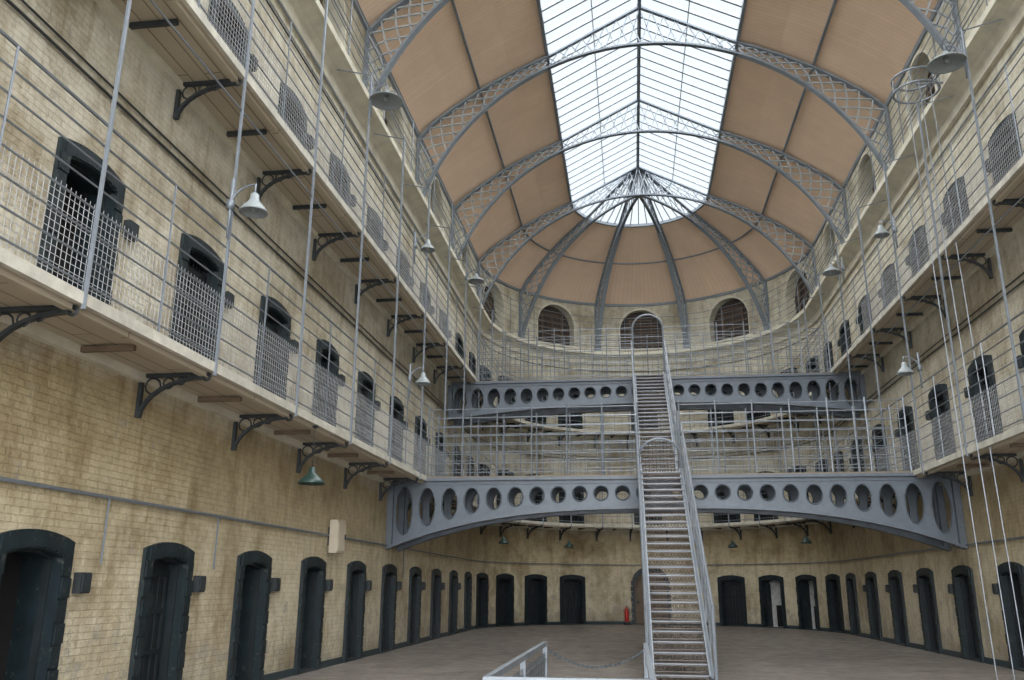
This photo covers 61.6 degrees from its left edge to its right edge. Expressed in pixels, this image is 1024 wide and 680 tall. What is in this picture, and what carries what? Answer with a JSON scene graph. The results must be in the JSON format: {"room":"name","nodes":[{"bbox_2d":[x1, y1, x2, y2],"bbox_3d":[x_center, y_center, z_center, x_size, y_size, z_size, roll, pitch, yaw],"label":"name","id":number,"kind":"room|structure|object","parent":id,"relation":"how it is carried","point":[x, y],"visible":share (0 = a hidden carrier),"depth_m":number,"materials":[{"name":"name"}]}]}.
{"room":"prison interior","nodes":[
{"label":"prison interior","id":0,"kind":"room"},
{"bbox_2d":[0,0,476,679],"bbox_3d":[-4.386,-1.665,17.331,0.001,16.050,40.900,-2,-16,8],"label":"wall","id":1,"kind":"structure","parent":0,"point":[67,420],"depth_m":12.90,"materials":[{"name":"brick"}]},
{"bbox_2d":[37,137,125,305],"bbox_3d":[-5.464,-1.195,10.526,0.520,2.344,1.340,-2,-16,8],"label":"door","id":2,"kind":"structure","parent":1,"relation":"in","point":[67,152],"depth_m":10.94,"materials":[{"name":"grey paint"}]},
{"bbox_2d":[169,233,223,360],"bbox_3d":[-5.072,-0.399,13.287,0.520,2.344,1.340,-2,-16,8],"label":"door","id":3,"kind":"structure","parent":1,"relation":"in","point":[187,244],"depth_m":13.64,"materials":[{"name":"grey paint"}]},
{"bbox_2d":[207,0,247,68],"bbox_3d":[-5.048,-4.695,14.523,0.520,2.265,1.340,-2,-16,8],"label":"door","id":4,"kind":"structure","parent":1,"relation":"in","point":[211,3],"depth_m":14.94,"materials":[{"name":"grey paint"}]},
{"bbox_2d":[253,296,290,399],"bbox_3d":[-4.681,0.398,16.048,0.520,2.344,1.340,-2,-16,8],"label":"door","id":5,"kind":"structure","parent":1,"relation":"in","point":[273,310],"depth_m":16.44,"materials":[{"name":"green paint"}]},
{"bbox_2d":[278,82,306,148],"bbox_3d":[-4.657,-3.899,17.284,0.520,2.265,1.340,-2,-16,8],"label":"door","id":6,"kind":"structure","parent":1,"relation":"in","point":[281,83],"depth_m":17.75,"materials":[{"name":"green paint"}]},
{"bbox_2d":[312,339,338,426],"bbox_3d":[-4.289,1.194,18.809,0.520,2.344,1.340,-2,-16,8],"label":"door","id":7,"kind":"structure","parent":1,"relation":"in","point":[321,347],"depth_m":19.23,"materials":[{"name":"green paint"}]},
{"bbox_2d":[319,0,346,48],"bbox_3d":[-4.423,-7.749,19.801,0.570,2.290,2.550,-2,-16,8],"label":"window","id":8,"kind":"structure","parent":1,"relation":"in","point":[342,2],"depth_m":20.84,"materials":[{"name":"beige paint"}]},
{"bbox_2d":[327,520,345,553],"bbox_3d":[-3.843,4.313,18.838,0.295,0.700,0.500,-2,-16,8],"label":"electrical box","id":9,"kind":"object","parent":1,"relation":"attached to","point":[337,529],"visible":1,"depth_m":18.66,"materials":[{"name":"metal"}]},
{"bbox_2d":[329,154,350,205],"bbox_3d":[-4.265,-3.102,20.045,0.520,2.265,1.340,-2,-16,8],"label":"door","id":10,"kind":"structure","parent":1,"relation":"in","point":[332,158],"depth_m":20.48,"materials":[{"name":"green paint"}]},
{"bbox_2d":[355,371,375,445],"bbox_3d":[-3.897,1.991,21.570,0.520,2.344,1.340,-2,-16,8],"label":"door","id":11,"kind":"structure","parent":1,"relation":"in","point":[362,379],"depth_m":21.96,"materials":[{"name":"green paint"}]},
{"bbox_2d":[366,207,383,252],"bbox_3d":[-3.873,-2.306,22.806,0.520,2.265,1.340,-2,-16,8],"label":"door","id":12,"kind":"structure","parent":1,"relation":"in","point":[368,214],"depth_m":23.28,"materials":[{"name":"green paint"}]},
{"bbox_2d":[381,87,405,159],"bbox_3d":[-3.660,-6.198,25.180,0.570,2.290,2.550,-2,-16,8],"label":"window","id":13,"kind":"structure","parent":1,"relation":"in","point":[387,114],"depth_m":26.17,"materials":[{"name":"beige paint"}]},
{"bbox_2d":[387,396,403,462],"bbox_3d":[-3.506,2.787,24.331,0.520,2.344,1.340,-2,-16,8],"label":"door","id":14,"kind":"structure","parent":1,"relation":"in","point":[396,405],"depth_m":24.77,"materials":[{"name":"green paint"}]},
{"bbox_2d":[396,250,409,284],"bbox_3d":[-3.482,-1.510,25.567,0.520,2.265,1.340,-2,-16,8],"label":"door","id":15,"kind":"structure","parent":1,"relation":"in","point":[401,257],"depth_m":26.12,"materials":[{"name":"green paint"}]},
{"bbox_2d":[413,416,426,475],"bbox_3d":[-3.114,3.583,27.091,0.520,2.344,1.340,-2,-16,8],"label":"door","id":16,"kind":"structure","parent":1,"relation":"in","point":[417,420],"depth_m":27.46,"materials":[{"name":"green paint"}]},
{"bbox_2d":[427,177,443,232],"bbox_3d":[-2.897,-4.646,30.559,0.570,2.290,2.550,-2,-16,8],"label":"window","id":17,"kind":"structure","parent":1,"relation":"in","point":[436,181],"depth_m":31.53,"materials":[{"name":"beige paint"}]},
{"bbox_2d":[434,432,442,476],"bbox_3d":[-2.723,4.380,29.852,0.520,2.344,1.340,-2,-16,8],"label":"door","id":18,"kind":"structure","parent":1,"relation":"in","point":[436,438],"depth_m":30.21,"materials":[{"name":"green paint"}]},
{"bbox_2d":[452,446,460,475],"bbox_3d":[-2.331,5.176,32.613,0.520,2.344,1.340,-2,-16,8],"label":"door","id":19,"kind":"structure","parent":1,"relation":"in","point":[453,456],"depth_m":33.12,"materials":[{"name":"green paint"}]},
{"bbox_2d":[459,238,471,284],"bbox_3d":[-2.134,-3.094,35.938,0.570,2.290,2.550,-2,-16,8],"label":"window","id":20,"kind":"structure","parent":1,"relation":"in","point":[467,245],"depth_m":36.91,"materials":[{"name":"beige paint"}]},
{"bbox_2d":[0,0,1023,577],"bbox_3d":[3.397,-0.014,19.608,14.688,10.420,48.244,-2,-16,8],"label":"conduit pipes","id":21,"kind":"object","parent":1,"relation":"attached to","point":[5,479],"visible":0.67,"depth_m":16.75,"materials":[{"name":"metal"}]},
{"bbox_2d":[0,247,1023,541],"bbox_3d":[3.383,2.801,18.806,14.720,0.734,48.260,-2,-16,8],"label":"walkway","id":22,"kind":"object","parent":1,"relation":"attached to","point":[36,304],"visible":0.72,"depth_m":12.36,"materials":[{"name":"paint"}]},
{"bbox_2d":[297,425,324,485],"bbox_3d":[-3.525,2.034,15.249,0.480,1.040,0.480,-2,-16,8],"label":"pendant lamp","id":23,"kind":"object","parent":22,"relation":"hanging from","point":[311,478],"visible":1,"depth_m":15.07,"materials":[{"name":"green metal"}]},
{"bbox_2d":[0,28,1023,522],"bbox_3d":[3.321,1.380,18.687,12.678,1.970,47.235,-2,-16,8],"label":"railing","id":24,"kind":"object","parent":22,"relation":"on","point":[382,414],"visible":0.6,"depth_m":11.88,"materials":[{"name":"metal"}]},
{"bbox_2d":[226,179,267,237],"bbox_3d":[-3.741,-1.876,12.154,0.590,0.900,0.400,-2,-16,8],"label":"lamp","id":25,"kind":"object","parent":24,"relation":"attached to","point":[253,208],"visible":1,"depth_m":12.16,"materials":[{"name":"white metal"}]},
{"bbox_2d":[408,364,430,397],"bbox_3d":[-2.358,1.035,21.884,0.590,0.900,0.400,-2,-16,8],"label":"lamp","id":26,"kind":"object","parent":24,"relation":"attached to","point":[422,381],"visible":1,"depth_m":21.88,"materials":[{"name":"white metal"}]},
{"bbox_2d":[896,352,922,387],"bbox_3d":[9.697,0.742,20.994,0.590,0.900,0.400,-2,-16,8],"label":"lamp","id":27,"kind":"object","parent":24,"relation":"attached to","point":[904,370],"visible":1,"depth_m":20.98,"materials":[{"name":"white metal"}]},
{"bbox_2d":[0,0,1023,528],"bbox_3d":[3.397,-1.554,19.982,14.526,8.646,48.110,-2,-16,8],"label":"upright","id":28,"kind":"object","parent":22,"relation":"on","point":[129,2],"visible":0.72,"depth_m":18.59,"materials":[{"name":"metal"}]},
{"bbox_2d":[370,81,403,116],"bbox_3d":[-2.820,-5.434,19.299,0.770,0.900,0.760,-2,-16,8],"label":"lamp","id":29,"kind":"object","parent":28,"relation":"attached to","point":[383,100],"visible":1,"depth_m":19.39,"materials":[{"name":"grey metal"}]},
{"bbox_2d":[465,270,483,284],"bbox_3d":[-1.273,-2.131,30.207,0.607,0.900,0.607,12,-20,-35],"label":"lamp","id":30,"kind":"object","parent":28,"relation":"attached to","point":[475,279],"visible":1,"depth_m":30.28,"materials":[{"name":"white metal"}]},
{"bbox_2d":[926,39,967,78],"bbox_3d":[8.961,-5.769,17.725,0.770,0.900,0.760,-2,-16,8],"label":"lamp","id":31,"kind":"object","parent":28,"relation":"attached to","point":[947,62],"visible":1,"depth_m":17.78,"materials":[{"name":"grey metal"}]},
{"bbox_2d":[385,396,967,550],"bbox_3d":[4.002,3.695,23.261,14.745,3.883,1.500,-2,-16,8],"label":"bridge","id":32,"kind":"object","parent":22,"relation":"attached to","point":[932,530],"visible":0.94,"depth_m":22.85,"materials":[{"name":"metal"}]},
{"bbox_2d":[631,314,679,473],"bbox_3d":[4.513,1.480,27.661,1.250,6.898,6.372,-2,-16,8],"label":"staircase","id":33,"kind":"structure","parent":32,"relation":"on","point":[664,378],"depth_m":27.55,"materials":[{"name":"grey metal"}]},
{"bbox_2d":[71,54,1023,593],"bbox_3d":[3.512,1.103,20.197,14.720,9.280,26.300,-2,-16,8],"label":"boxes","id":34,"kind":"object","parent":1,"relation":"attached to","point":[82,581],"visible":0.7,"depth_m":16.91,"materials":[{"name":"metal"}]},
{"bbox_2d":[94,0,1023,448],"bbox_3d":[3.407,-1.533,20.053,14.720,0.734,48.260,-2,-16,8],"label":"walkway","id":35,"kind":"object","parent":1,"relation":"attached to","point":[148,30],"visible":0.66,"depth_m":17.31,"materials":[{"name":"paint"}]},
{"bbox_2d":[194,0,1023,428],"bbox_3d":[3.345,-2.954,19.934,12.678,1.970,47.235,-2,-16,8],"label":"railing","id":36,"kind":"object","parent":35,"relation":"on","point":[389,247],"visible":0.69,"depth_m":17.93,"materials":[{"name":"metal"}]},
{"bbox_2d":[414,232,434,263],"bbox_3d":[-2.338,-2.473,22.893,0.590,0.900,0.400,-2,-16,8],"label":"lamp","id":37,"kind":"object","parent":36,"relation":"attached to","point":[427,247],"visible":1,"depth_m":22.91,"materials":[{"name":"white metal"}]},
{"bbox_2d":[822,257,844,282],"bbox_3d":[10.449,-2.268,28.058,0.607,0.900,0.607,12,-20,-35],"label":"lamp","id":38,"kind":"object","parent":36,"relation":"attached to","point":[831,271],"visible":1,"depth_m":28.06,"materials":[{"name":"white metal"}]},
{"bbox_2d":[874,216,897,247],"bbox_3d":[9.785,-2.820,22.535,0.590,0.900,0.400,-2,-16,8],"label":"lamp","id":39,"kind":"object","parent":36,"relation":"attached to","point":[881,233],"visible":1,"depth_m":22.53,"materials":[{"name":"white metal"}]},
{"bbox_2d":[447,319,867,425],"bbox_3d":[5.026,1.250,31.594,14.729,3.405,1.500,-2,-16,8],"label":"bridge","id":40,"kind":"object","parent":35,"relation":"attached to","point":[816,382],"visible":0.88,"depth_m":31.23,"materials":[{"name":"metal"}]},
{"bbox_2d":[276,0,1023,364],"bbox_3d":[3.434,-6.490,21.477,14.720,2.400,48.256,-2,-16,8],"label":"crown molding","id":41,"kind":"structure","parent":1,"relation":"attached to","point":[985,44],"depth_m":24.04,"materials":[{"name":"beige paint"}]},
{"bbox_2d":[518,168,637,338],"bbox_3d":[3.067,-3.900,40.662,7.360,6.926,0.300,-15,-22,42],"label":"roof truss","id":42,"kind":"object","parent":41,"relation":"on","point":[572,231],"visible":0.97,"depth_m":41.65,"materials":[{"name":"metal"}]},
{"bbox_2d":[594,171,638,350],"bbox_3d":[5.063,-3.593,41.689,0.300,6.926,7.360,3,-16,-10],"label":"roof truss","id":43,"kind":"object","parent":41,"relation":"on","point":[602,289],"visible":0.87,"depth_m":43.05,"materials":[{"name":"metal"}]},
{"bbox_2d":[477,166,817,305],"bbox_3d":[5.715,-4.587,38.222,14.690,6.926,0.300,-2,-16,8],"label":"roof truss","id":44,"kind":"object","parent":41,"relation":"on","point":[713,198],"visible":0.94,"depth_m":38.61,"materials":[{"name":"metal"}]},
{"bbox_2d":[638,170,689,347],"bbox_3d":[7.307,-3.666,41.392,0.300,6.926,7.360,-7,-18,25],"label":"roof truss","id":45,"kind":"object","parent":41,"relation":"on","point":[682,308],"visible":0.95,"depth_m":42.69,"materials":[{"name":"metal"}]},
{"bbox_2d":[639,169,769,330],"bbox_3d":[8.944,-4.091,39.883,7.360,6.926,0.300,9,-18,-27],"label":"roof truss","id":46,"kind":"object","parent":41,"relation":"on","point":[698,218],"visible":0.91,"depth_m":40.56,"materials":[{"name":"metal"}]},
{"bbox_2d":[452,99,849,260],"bbox_3d":[4.952,-6.139,32.843,14.690,6.926,0.300,-2,-16,8],"label":"roof truss","id":47,"kind":"object","parent":1,"relation":"attached to","point":[725,142],"visible":0.94,"depth_m":33.20,"materials":[{"name":"metal"}]},
{"bbox_2d":[415,6,894,196],"bbox_3d":[4.188,-7.690,27.464,14.690,6.926,0.300,-2,-16,8],"label":"roof truss","id":48,"kind":"object","parent":1,"relation":"attached to","point":[789,60],"visible":0.94,"depth_m":27.83,"materials":[{"name":"metal"}]},
{"bbox_2d":[363,0,960,92],"bbox_3d":[3.425,-9.242,22.085,14.690,6.926,0.300,-2,-16,8],"label":"roof truss","id":49,"kind":"object","parent":1,"relation":"attached to","point":[931,27],"visible":0.74,"depth_m":22.47,"materials":[{"name":"metal"}]},
{"bbox_2d":[890,66,1023,679],"bbox_3d":[9.597,0.151,18.448,1.704,13.328,1.330,11,-19,-34],"label":"cable","id":50,"kind":"object","parent":49,"relation":"hanging from","point":[935,80],"visible":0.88,"depth_m":18.07,"materials":[{"name":"metal"}]},
{"bbox_2d":[351,0,941,306],"bbox_3d":[3.455,-9.719,22.424,14.780,2.790,48.290,-2,-16,8],"label":"ceiling","id":51,"kind":"structure","parent":0,"point":[744,2],"depth_m":31.65,"materials":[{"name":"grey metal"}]},
{"bbox_2d":[542,0,741,224],"bbox_3d":[3.175,-12.397,20.969,6.162,1.709,43.974,-2,-16,8],"label":"skylight","id":52,"kind":"object","parent":51,"relation":"attached to","point":[639,26],"visible":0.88,"depth_m":32.17,"materials":[{"name":"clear glass"}]},
{"bbox_2d":[279,624,1023,679],"bbox_3d":[3.381,6.862,17.793,15.320,0.001,48.560,-2,-16,8],"label":"floor","id":53,"kind":"structure","parent":0,"point":[743,653],"depth_m":21.27,"materials":[{"name":"stone"}]},
{"bbox_2d":[0,529,75,679],"bbox_3d":[-5.489,3.196,9.263,0.520,2.265,1.340,-2,-16,8],"label":"door","id":54,"kind":"structure","parent":53,"relation":"on","point":[36,564],"depth_m":9.74,"materials":[{"name":"green paint"}]},
{"bbox_2d":[128,542,194,679],"bbox_3d":[-5.097,3.992,12.024,0.520,2.265,1.340,-2,-16,8],"label":"door","id":55,"kind":"structure","parent":53,"relation":"on","point":[161,623],"depth_m":12.33,"materials":[{"name":"green paint"}]},
{"bbox_2d":[226,551,271,679],"bbox_3d":[-4.705,4.789,14.785,0.520,2.265,1.340,-2,-16,8],"label":"door","id":56,"kind":"structure","parent":53,"relation":"on","point":[250,613],"depth_m":15.12,"materials":[{"name":"green paint"}]},
{"bbox_2d":[294,556,325,675],"bbox_3d":[-4.314,5.585,17.546,0.520,2.265,1.340,-2,-16,8],"label":"door","id":57,"kind":"structure","parent":53,"relation":"on","point":[312,587],"depth_m":17.85,"materials":[{"name":"green paint"}]},
{"bbox_2d":[342,561,366,662],"bbox_3d":[-3.922,6.381,20.306,0.520,2.265,1.340,-2,-16,8],"label":"door","id":58,"kind":"structure","parent":53,"relation":"on","point":[353,633],"depth_m":20.59,"materials":[{"name":"green paint"}]},
{"bbox_2d":[379,564,396,653],"bbox_3d":[-3.530,7.178,23.067,0.520,2.265,1.340,-2,-16,8],"label":"door","id":59,"kind":"structure","parent":53,"relation":"on","point":[387,627],"depth_m":23.36,"materials":[{"name":"green paint"}]},
{"bbox_2d":[407,566,421,645],"bbox_3d":[-3.139,7.974,25.828,0.520,2.265,1.340,-2,-16,8],"label":"door","id":60,"kind":"structure","parent":53,"relation":"on","point":[415,573],"depth_m":26.11,"materials":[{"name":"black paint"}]},
{"bbox_2d":[430,568,441,639],"bbox_3d":[-2.747,8.771,28.589,0.520,2.265,1.340,-2,-16,8],"label":"door","id":61,"kind":"structure","parent":53,"relation":"on","point":[436,574],"depth_m":28.86,"materials":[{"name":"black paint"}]},
{"bbox_2d":[448,570,457,635],"bbox_3d":[-2.355,9.567,31.350,0.520,2.265,1.340,-2,-16,8],"label":"door","id":62,"kind":"structure","parent":53,"relation":"on","point":[453,575],"depth_m":31.60,"materials":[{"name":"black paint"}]},
{"bbox_2d":[464,572,471,631],"bbox_3d":[-1.964,10.364,34.111,0.520,2.265,1.340,-2,-16,8],"label":"door","id":63,"kind":"structure","parent":53,"relation":"on","point":[468,576],"depth_m":34.37,"materials":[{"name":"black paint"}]},
{"bbox_2d":[483,641,656,679],"bbox_3d":[0.729,3.639,8.458,1.390,1.005,4.640,-2,-16,8],"label":"guard rail","id":64,"kind":"object","parent":53,"relation":"on","point":[649,673],"visible":1,"depth_m":8.62,"materials":[{"name":"grey metal"}]},
{"bbox_2d":[635,422,718,679],"bbox_3d":[3.460,4.190,19.045,1.250,6.034,6.671,-2,-16,8],"label":"staircase","id":65,"kind":"structure","parent":53,"relation":"on","point":[710,643],"depth_m":17.96,"materials":[{"name":"grey metal"}]},
{"bbox_2d":[471,252,849,629],"bbox_3d":[6.165,4.725,39.337,14.720,16.050,7.360,-2,-16,8],"label":"wall","id":66,"kind":"structure","parent":0,"point":[608,591],"depth_m":40.61,"materials":[{"name":"paint"}]},
{"bbox_2d":[476,573,488,628],"bbox_3d":[-1.474,11.022,36.388,0.520,2.265,1.340,-5,-17,19],"label":"door","id":67,"kind":"structure","parent":66,"relation":"in","point":[482,581],"depth_m":36.65,"materials":[{"name":"green paint"}]},
{"bbox_2d":[483,280,504,329],"bbox_3d":[-1.074,-1.692,40.792,0.570,2.290,2.550,-7,-18,25],"label":"window","id":68,"kind":"structure","parent":66,"relation":"in","point":[499,300],"depth_m":41.63,"materials":[{"name":"beige paint"}]},
{"bbox_2d":[496,573,513,626],"bbox_3d":[-0.495,11.541,38.173,0.520,2.265,1.340,-11,-20,34],"label":"door","id":69,"kind":"structure","parent":66,"relation":"in","point":[504,581],"depth_m":38.31,"materials":[{"name":"green paint"}]},
{"bbox_2d":[524,574,547,625],"bbox_3d":[0.958,11.968,39.630,1.340,2.265,0.520,13,-20,-36],"label":"door","id":70,"kind":"structure","parent":66,"relation":"in","point":[536,610],"depth_m":39.67,"materials":[{"name":"green paint"}]},
{"bbox_2d":[535,303,577,348],"bbox_3d":[2.143,-0.746,44.016,2.550,2.290,0.570,9,-18,-27],"label":"window","id":71,"kind":"structure","parent":66,"relation":"in","point":[555,307],"depth_m":44.31,"materials":[{"name":"beige paint"}]},
{"bbox_2d":[558,395,582,428],"bbox_3d":[2.822,3.583,43.144,1.340,2.265,0.520,7,-17,-21],"label":"door","id":72,"kind":"structure","parent":66,"relation":"in","point":[576,419],"depth_m":43.04,"materials":[{"name":"green paint"}]},
{"bbox_2d":[559,492,583,523],"bbox_3d":[2.798,7.879,41.908,1.340,2.344,0.520,7,-17,-21],"label":"door","id":73,"kind":"structure","parent":66,"relation":"in","point":[566,519],"depth_m":41.84,"materials":[{"name":"green paint"}]},
{"bbox_2d":[560,575,585,624],"bbox_3d":[2.774,12.270,40.644,1.340,2.265,0.520,7,-17,-21],"label":"door","id":74,"kind":"structure","parent":66,"relation":"in","point":[572,587],"depth_m":40.61,"materials":[{"name":"green paint"}]},
{"bbox_2d":[264,621,1009,679],"bbox_3d":[3.357,6.746,17.643,14.720,0.140,48.205,-2,-16,8],"label":"baseboard","id":75,"kind":"structure","parent":66,"relation":"attached to","point":[286,673],"depth_m":23.86,"materials":[{"name":"paint"}]},
{"bbox_2d":[617,308,666,350],"bbox_3d":[6.719,-0.494,44.803,2.550,2.290,0.570,-2,-16,8],"label":"window","id":76,"kind":"structure","parent":66,"relation":"in","point":[646,328],"depth_m":45.02,"materials":[{"name":"beige paint"}]},
{"bbox_2d":[631,393,657,430],"bbox_3d":[6.699,3.739,43.611,1.340,2.265,0.520,-2,-16,8],"label":"door","id":77,"kind":"structure","parent":66,"relation":"in","point":[632,419],"depth_m":43.45,"materials":[{"name":"green paint"}]},
{"bbox_2d":[631,568,671,624],"bbox_3d":[6.652,12.229,41.169,1.900,2.675,0.520,-2,-16,8],"label":"door","id":78,"kind":"structure","parent":66,"relation":"in","point":[637,609],"depth_m":41.12,"materials":[{"name":"green paint"}]},
{"bbox_2d":[707,391,733,426],"bbox_3d":[10.303,3.339,42.153,1.340,2.265,0.520,-12,-20,36],"label":"door","id":79,"kind":"structure","parent":66,"relation":"in","point":[731,418],"depth_m":42.14,"materials":[{"name":"green paint"}]},
{"bbox_2d":[713,490,740,522],"bbox_3d":[10.279,7.636,40.917,1.340,2.344,0.520,-12,-20,36],"label":"door","id":80,"kind":"structure","parent":66,"relation":"in","point":[735,517],"depth_m":40.85,"materials":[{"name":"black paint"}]},
{"bbox_2d":[707,296,752,344],"bbox_3d":[10.908,-1.031,42.854,2.550,2.290,0.570,-15,-22,42],"label":"window","id":81,"kind":"structure","parent":66,"relation":"in","point":[728,300],"depth_m":43.17,"materials":[{"name":"beige paint"}]},
{"bbox_2d":[717,575,747,626],"bbox_3d":[10.254,12.027,39.653,1.340,2.265,0.520,-12,-20,36],"label":"door","id":82,"kind":"structure","parent":66,"relation":"in","point":[731,588],"depth_m":39.66,"materials":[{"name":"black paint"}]},
{"bbox_2d":[754,471,778,520],"bbox_3d":[11.745,7.227,39.468,0.520,2.344,1.340,12,-20,-35],"label":"door","id":83,"kind":"structure","parent":66,"relation":"in","point":[764,495],"depth_m":39.54,"materials":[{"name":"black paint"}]},
{"bbox_2d":[758,575,786,628],"bbox_3d":[11.720,11.618,38.204,0.520,2.265,1.340,12,-20,-35],"label":"door","id":84,"kind":"structure","parent":66,"relation":"in","point":[771,587],"depth_m":38.40,"materials":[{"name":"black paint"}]},
{"bbox_2d":[784,267,809,321],"bbox_3d":[13.108,-2.153,38.914,0.570,2.290,2.550,3,-16,-10],"label":"window","id":85,"kind":"structure","parent":66,"relation":"in","point":[793,272],"depth_m":39.77,"materials":[{"name":"beige paint"}]},
{"bbox_2d":[795,574,819,630],"bbox_3d":[12.715,11.111,36.423,0.520,2.265,1.340,6,-17,-19],"label":"door","id":86,"kind":"structure","parent":66,"relation":"in","point":[806,585],"depth_m":36.71,"materials":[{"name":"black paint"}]},
{"bbox_2d":[825,574,844,632],"bbox_3d":[13.160,10.546,34.449,0.520,2.265,1.340,1,-16,-4],"label":"door","id":87,"kind":"structure","parent":66,"relation":"in","point":[832,581],"depth_m":34.75,"materials":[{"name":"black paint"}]},
{"bbox_2d":[845,573,860,636],"bbox_3d":[13.011,9.905,32.224,0.520,2.265,1.340,-2,-16,8],"label":"door","id":88,"kind":"structure","parent":66,"relation":"in","point":[851,590],"depth_m":32.55,"materials":[{"name":"green paint"}]},
{"bbox_2d":[814,0,1023,660],"bbox_3d":[10.199,-2.139,15.399,0.001,16.050,40.900,-2,-16,8],"label":"wall","id":89,"kind":"structure","parent":0,"point":[858,542],"depth_m":21.90,"materials":[{"name":"brick"}]},
{"bbox_2d":[823,341,833,371],"bbox_3d":[13.060,1.217,34.723,0.520,2.265,1.340,-2,-16,8],"label":"door","id":90,"kind":"structure","parent":89,"relation":"in","point":[830,344],"depth_m":34.53,"materials":[{"name":"green paint"}]},
{"bbox_2d":[822,221,838,270],"bbox_3d":[12.778,-3.579,33.962,0.570,2.290,2.550,-2,-16,8],"label":"window","id":91,"kind":"structure","parent":89,"relation":"in","point":[834,237],"depth_m":34.98,"materials":[{"name":"beige paint"}]},
{"bbox_2d":[839,320,851,356],"bbox_3d":[12.668,0.421,31.962,0.520,2.265,1.340,-2,-16,8],"label":"door","id":92,"kind":"structure","parent":89,"relation":"in","point":[841,332],"depth_m":32.50,"materials":[{"name":"green paint"}]},
{"bbox_2d":[851,439,864,471],"bbox_3d":[12.644,4.717,30.726,0.520,2.344,1.340,-2,-16,8],"label":"door","id":93,"kind":"structure","parent":89,"relation":"in","point":[854,461],"depth_m":31.23,"materials":[{"name":"green paint"}]},
{"bbox_2d":[858,295,871,334],"bbox_3d":[12.276,-0.376,29.201,0.520,2.265,1.340,-2,-16,8],"label":"door","id":94,"kind":"structure","parent":89,"relation":"in","point":[863,297],"depth_m":29.77,"materials":[{"name":"green paint"}]},
{"bbox_2d":[856,151,878,216],"bbox_3d":[12.015,-5.131,28.583,0.570,2.290,2.550,-2,-16,8],"label":"window","id":95,"kind":"structure","parent":89,"relation":"in","point":[870,174],"depth_m":29.53,"materials":[{"name":"beige paint"}]},
{"bbox_2d":[865,571,882,640],"bbox_3d":[12.620,9.108,29.463,0.520,2.265,1.340,-2,-16,8],"label":"door","id":96,"kind":"structure","parent":89,"relation":"in","point":[873,606],"depth_m":29.79,"materials":[{"name":"green paint"}]},
{"bbox_2d":[872,424,889,471],"bbox_3d":[12.252,3.921,27.965,0.520,2.344,1.340,-2,-16,8],"label":"door","id":97,"kind":"structure","parent":89,"relation":"in","point":[876,431],"depth_m":28.47,"materials":[{"name":"green paint"}]},
{"bbox_2d":[880,264,897,309],"bbox_3d":[11.885,-1.172,26.441,0.520,2.265,1.340,-2,-16,8],"label":"door","id":98,"kind":"structure","parent":89,"relation":"in","point":[892,291],"depth_m":26.92,"materials":[{"name":"green paint"}]},
{"bbox_2d":[888,570,909,646],"bbox_3d":[12.228,8.312,26.702,0.520,2.265,1.340,-2,-16,8],"label":"door","id":99,"kind":"structure","parent":89,"relation":"in","point":[896,591],"depth_m":27.01,"materials":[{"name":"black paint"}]},
{"bbox_2d":[897,406,919,470],"bbox_3d":[11.861,3.124,25.205,0.520,2.344,1.340,-2,-16,8],"label":"door","id":100,"kind":"structure","parent":89,"relation":"in","point":[909,418],"depth_m":25.58,"materials":[{"name":"green paint"}]},
{"bbox_2d":[908,225,929,277],"bbox_3d":[11.493,-1.969,23.680,0.520,2.265,1.340,-2,-16,8],"label":"door","id":101,"kind":"structure","parent":89,"relation":"in","point":[919,247],"depth_m":24.20,"materials":[{"name":"green paint"}]},
{"bbox_2d":[905,48,938,133],"bbox_3d":[11.252,-6.683,23.204,0.570,2.290,2.550,-2,-16,8],"label":"window","id":102,"kind":"structure","parent":89,"relation":"in","point":[930,56],"depth_m":24.07,"materials":[{"name":"beige paint"}]},
{"bbox_2d":[916,568,942,653],"bbox_3d":[11.836,7.515,23.941,0.520,2.265,1.340,-2,-16,8],"label":"door","id":103,"kind":"structure","parent":89,"relation":"in","point":[928,608],"depth_m":24.26,"materials":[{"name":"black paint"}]},
{"bbox_2d":[928,384,955,459],"bbox_3d":[11.469,2.328,22.444,0.520,2.344,1.340,-2,-16,8],"label":"door","id":104,"kind":"structure","parent":89,"relation":"in","point":[939,388],"depth_m":22.84,"materials":[{"name":"green paint"}]},
{"bbox_2d":[943,176,969,238],"bbox_3d":[11.101,-2.765,20.919,0.520,2.265,1.340,-2,-16,8],"label":"door","id":105,"kind":"structure","parent":89,"relation":"in","point":[957,180],"depth_m":21.41,"materials":[{"name":"green paint"}]},
{"bbox_2d":[951,565,984,662],"bbox_3d":[11.445,6.719,21.180,0.520,2.265,1.340,-2,-16,8],"label":"door","id":106,"kind":"structure","parent":89,"relation":"in","point":[964,593],"depth_m":21.50,"materials":[{"name":"green paint"}]},
{"bbox_2d":[967,355,1002,442],"bbox_3d":[11.078,1.531,19.683,0.520,2.344,1.340,-2,-16,8],"label":"door","id":107,"kind":"structure","parent":89,"relation":"in","point":[989,369],"depth_m":20.07,"materials":[{"name":"green paint"}]},
{"bbox_2d":[988,113,1022,187],"bbox_3d":[10.710,-3.562,18.158,0.520,2.265,1.340,-2,-16,8],"label":"door","id":108,"kind":"structure","parent":89,"relation":"in","point":[1000,125],"depth_m":18.66,"materials":[{"name":"green paint"}]},
{"bbox_2d":[997,562,1023,671],"bbox_3d":[11.053,5.922,18.420,0.520,2.265,1.340,-2,-16,8],"label":"door","id":109,"kind":"structure","parent":89,"relation":"in","point":[1017,570],"depth_m":18.84,"materials":[{"name":"green paint"}]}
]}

